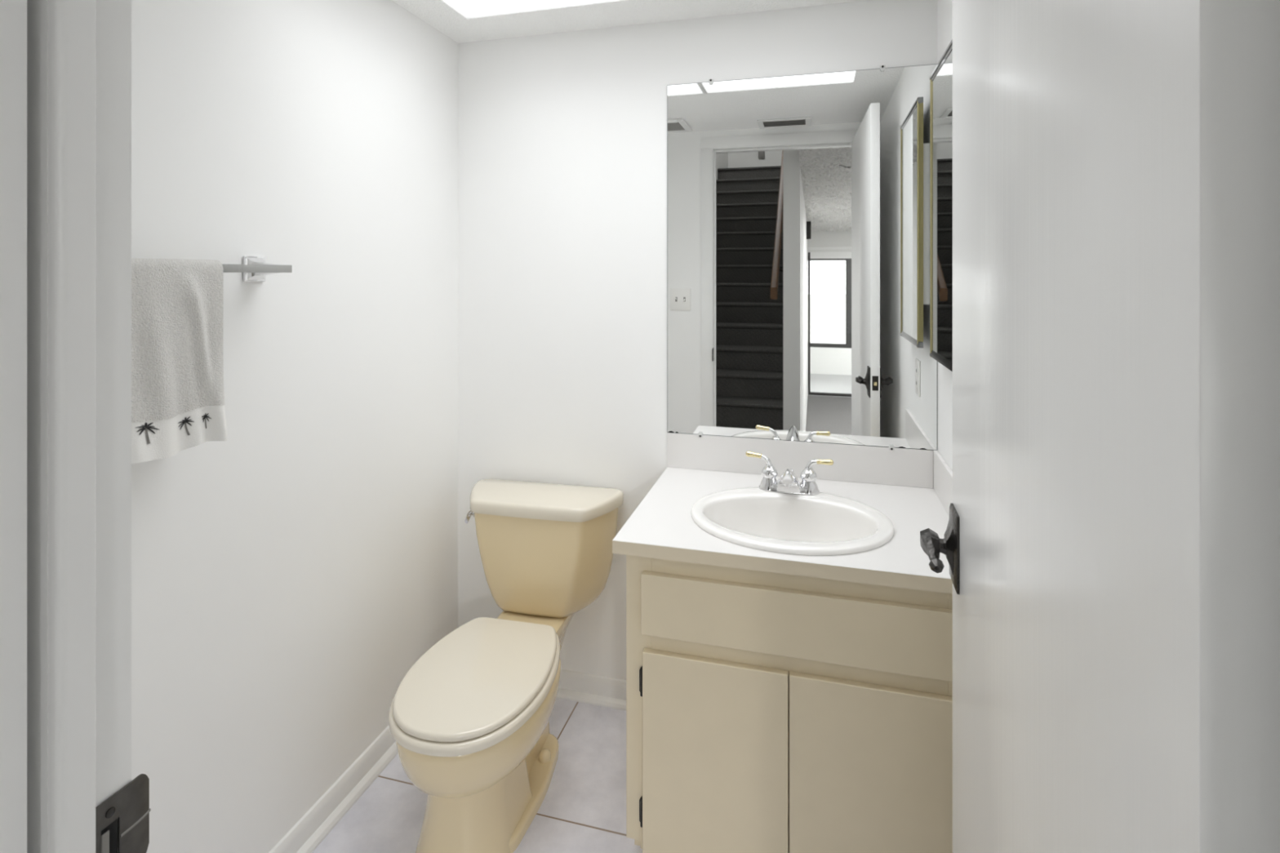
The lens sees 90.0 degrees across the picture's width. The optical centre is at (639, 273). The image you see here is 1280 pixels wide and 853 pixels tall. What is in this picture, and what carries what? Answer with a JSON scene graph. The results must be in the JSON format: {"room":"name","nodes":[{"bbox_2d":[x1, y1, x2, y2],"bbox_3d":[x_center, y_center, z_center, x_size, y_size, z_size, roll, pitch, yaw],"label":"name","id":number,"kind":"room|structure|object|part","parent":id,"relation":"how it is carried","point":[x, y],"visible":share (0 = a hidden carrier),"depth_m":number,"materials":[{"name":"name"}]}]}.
{"room":"bathroom","nodes":[
{"label":"bathroom","id":0,"kind":"room"},
{"bbox_2d":[131,0,457,852],"bbox_3d":[-0.868,0.204,1.425,0.100,2.300,1.765,0,0,15],"label":"wall","id":1,"kind":"structure","parent":0,"point":[290,571],"depth_m":1.49,"materials":[{"name":"paint"}]},
{"bbox_2d":[222,256,292,281],"bbox_3d":[-0.868,-0.010,1.083,0.078,0.054,0.635,0,0,15],"label":"towel bar","id":2,"kind":"object","parent":1,"relation":"attached to","point":[253,268],"visible":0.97,"depth_m":1.35,"materials":[{"name":"silver metal"}]},
{"bbox_2d":[131,257,226,463],"bbox_3d":[-0.846,0.146,1.050,0.060,0.343,0.334,0,0,17],"label":"towel","id":3,"kind":"object","parent":2,"relation":"hanging from","point":[178,404],"visible":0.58,"depth_m":1.11,"materials":[{"name":"fabric"}]},
{"bbox_3d":[-0.800,-0.010,1.366,0.062,0.054,0.054,0,0,15],"label":"post","id":4,"kind":"part","parent":2,"relation":"part of","materials":[{"name":"silver metal"}]},
{"bbox_2d":[268,725,397,852],"bbox_3d":[-0.804,1.316,1.413,0.030,0.075,1.555,0,0,15],"label":"baseboard","id":5,"kind":"structure","parent":1,"relation":"attached to","point":[304,837],"depth_m":1.60,"materials":[{"name":"white paint"}]},
{"bbox_2d":[311,697,642,852],"bbox_3d":[-0.096,1.384,1.217,1.700,0.060,1.765,0,0,15],"label":"floor","id":6,"kind":"structure","parent":0,"point":[583,808],"depth_m":1.63,"materials":[{"name":"tile"}]},
{"bbox_2d":[388,479,623,852],"bbox_3d":[-0.366,1.014,1.702,0.493,0.680,0.730,0,0,13],"label":"toilet","id":7,"kind":"object","parent":6,"relation":"on","point":[468,721],"visible":0.99,"depth_m":1.60,"materials":[{"name":"beige ceramic"}]},
{"bbox_3d":[-0.522,0.744,1.970,0.023,0.031,0.061,0,0,13],"label":"flush lever","id":8,"kind":"part","parent":7,"relation":"part of","materials":[{"name":"silver metal"}]},
{"bbox_3d":[-0.398,1.004,1.579,0.360,0.023,0.475,0,0,13],"label":"seat","id":9,"kind":"part","parent":7,"relation":"part of","materials":[{"name":"beige plastic"}]},
{"bbox_3d":[-0.398,0.982,1.579,0.343,0.015,0.458,0,0,13],"label":"seat lid","id":10,"kind":"part","parent":7,"relation":"part of","materials":[{"name":"beige plastic"}]},
{"bbox_3d":[-0.308,0.868,1.961,0.464,0.307,0.190,0,0,13],"label":"tank","id":11,"kind":"part","parent":7,"relation":"part of","materials":[{"name":"beige ceramic"}]},
{"bbox_3d":[-0.308,0.693,1.959,0.493,0.038,0.204,0,0,13],"label":"tank lid","id":12,"kind":"part","parent":7,"relation":"part of","materials":[{"name":"beige ceramic"}]},
{"bbox_2d":[626,555,952,852],"bbox_3d":[0.389,0.990,1.605,0.730,0.726,0.554,0,0,15],"label":"vanity cabinet","id":13,"kind":"object","parent":6,"relation":"on","point":[766,712],"visible":0.69,"depth_m":1.34,"materials":[{"name":"beige laminate"}]},
{"bbox_3d":[0.160,1.064,1.389,0.316,0.447,0.018,0,0,15],"label":"door","id":14,"kind":"part","parent":13,"relation":"part of","materials":[{"name":"beige laminate"}]},
{"bbox_2d":[612,432,952,594],"bbox_3d":[0.382,0.558,1.606,0.767,0.138,0.564,0,0,15],"label":"countertop","id":15,"kind":"structure","parent":13,"relation":"on","point":[898,483],"depth_m":1.66,"materials":[{"name":"white laminate"}]},
{"bbox_2d":[745,451,833,494],"bbox_3d":[0.401,0.535,1.725,0.170,0.097,0.167,0,0,-29],"label":"faucet","id":16,"kind":"object","parent":15,"relation":"on","point":[788,482],"visible":1,"depth_m":1.70,"materials":[{"name":"silver metal"}]},
{"bbox_3d":[0.351,0.536,1.738,0.053,0.088,0.053,0,0,15],"label":"handle","id":17,"kind":"part","parent":16,"relation":"part of","materials":[{"name":"silver metal"}]},
{"bbox_3d":[0.389,0.537,1.680,0.054,0.068,0.117,0,0,15],"label":"spout","id":18,"kind":"part","parent":16,"relation":"part of","materials":[{"name":"silver metal"}]},
{"bbox_3d":[0.451,0.538,1.712,0.053,0.084,0.053,0,0,15],"label":"handle","id":19,"kind":"part","parent":16,"relation":"part of","materials":[{"name":"silver metal"}]},
{"bbox_2d":[690,487,893,555],"bbox_3d":[0.362,0.673,1.556,0.477,0.180,0.404,0,0,15],"label":"sink","id":20,"kind":"object","parent":15,"relation":"in","point":[821,524],"visible":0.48,"depth_m":1.64,"materials":[{"name":"white ceramic"}]},
{"bbox_3d":[0.316,0.735,1.347,0.646,0.135,0.018,0,0,15],"label":"drawer","id":21,"kind":"part","parent":13,"relation":"part of","materials":[{"name":"beige laminate"}]},
{"bbox_3d":[0.467,1.064,1.306,0.316,0.447,0.018,0,0,15],"label":"door","id":22,"kind":"part","parent":13,"relation":"part of","materials":[{"name":"beige laminate"}]},
{"bbox_2d":[391,0,866,43],"bbox_3d":[-0.098,-0.804,1.222,1.494,0.050,1.555,0,0,15],"label":"ceiling","id":23,"kind":"structure","parent":0,"point":[441,15],"depth_m":1.93,"materials":[{"name":"white paint"}]},
{"bbox_2d":[444,0,613,17],"bbox_3d":[-0.044,-0.848,1.493,1.207,0.142,0.672,0,0,15],"label":"ceiling light","id":24,"kind":"object","parent":23,"relation":"attached to","point":[468,8],"visible":1,"depth_m":1.87,"materials":[{"name":"white plastic"}]},
{"bbox_2d":[457,0,937,679],"bbox_3d":[0.118,0.204,2.021,1.494,2.300,0.100,0,0,15],"label":"wall","id":25,"kind":"structure","parent":0,"point":[562,136],"depth_m":2.05,"materials":[{"name":"paint"}]},
{"bbox_2d":[556,668,626,711],"bbox_3d":[-0.257,1.316,2.055,0.752,0.075,0.030,0,0,15],"label":"baseboard","id":26,"kind":"structure","parent":25,"relation":"attached to","point":[578,686],"depth_m":2.02,"materials":[{"name":"white paint"}]},
{"bbox_2d":[666,432,933,488],"bbox_3d":[0.449,0.544,1.876,0.756,0.105,0.006,0,0,15],"label":"backsplash","id":27,"kind":"structure","parent":25,"relation":"attached to","point":[904,467],"depth_m":1.86,"materials":[{"name":"white laminate"}]},
{"bbox_2d":[666,64,937,450],"bbox_3d":[0.454,-0.045,1.873,0.767,1.085,0.009,0,0,15],"label":"wall mirror","id":28,"kind":"object","parent":25,"relation":"attached to","point":[798,206],"visible":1,"depth_m":1.87,"materials":[{"name":"clear glass"}]},
{"bbox_2d":[937,0,952,471],"bbox_3d":[0.673,0.204,1.009,0.106,2.300,1.765,0,0,15],"label":"wall","id":29,"kind":"structure","parent":0,"point":[944,7],"depth_m":1.68,"materials":[{"name":"paint"}]},
{"bbox_2d":[929,39,952,371],"bbox_3d":[0.730,-0.150,1.494,0.037,0.737,0.384,0,0,15],"label":"medicine cabinet","id":30,"kind":"object","parent":29,"relation":"attached to","point":[941,78],"visible":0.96,"depth_m":1.54,"materials":[{"name":"silver metal"}]},
{"bbox_3d":[0.720,-0.509,1.497,0.017,0.019,0.384,0,0,15],"label":"frame rail","id":31,"kind":"part","parent":30,"relation":"part of","materials":[{"name":"silver metal"}]},
{"bbox_3d":[0.720,0.209,1.497,0.017,0.019,0.384,0,0,15],"label":"frame rail","id":32,"kind":"part","parent":30,"relation":"part of","materials":[{"name":"silver metal"}]},
{"bbox_3d":[-0.315,0.204,0.419,1.494,2.300,0.110,0,0,15],"label":"wall","id":33,"kind":"structure","parent":0,"visible":0},
{"bbox_2d":[0,0,151,852],"bbox_3d":[-0.070,0.329,0.360,0.832,2.050,0.149,0,0,15],"label":"trim","id":34,"kind":"structure","parent":33,"relation":"attached to","point":[67,785],"depth_m":0.46,"materials":[{"name":"white paint"}]},
{"bbox_3d":[-0.408,0.442,0.506,0.003,0.072,0.043,0,0,12],"label":"strike plate","id":35,"kind":"part","parent":34,"relation":"part of","materials":[{"name":"metal"}]},
{"bbox_2d":[920,0,1279,852],"bbox_3d":[0.431,0.334,0.683,0.141,2.024,0.781,0,0,15],"label":"door","id":36,"kind":"structure","parent":33,"relation":"in","point":[1110,544],"depth_m":0.42,"materials":[{"name":"white paint"}]},
{"bbox_3d":[0.466,0.433,1.002,0.042,0.040,0.094,0,0,15],"label":"lever","id":37,"kind":"part","parent":36,"relation":"part of","materials":[{"name":"black metal"}]},
{"bbox_3d":[0.496,0.437,1.022,0.016,0.120,0.062,0,0,17],"label":"handle plate","id":38,"kind":"part","parent":36,"relation":"part of","materials":[{"name":"black metal"}]}
]}

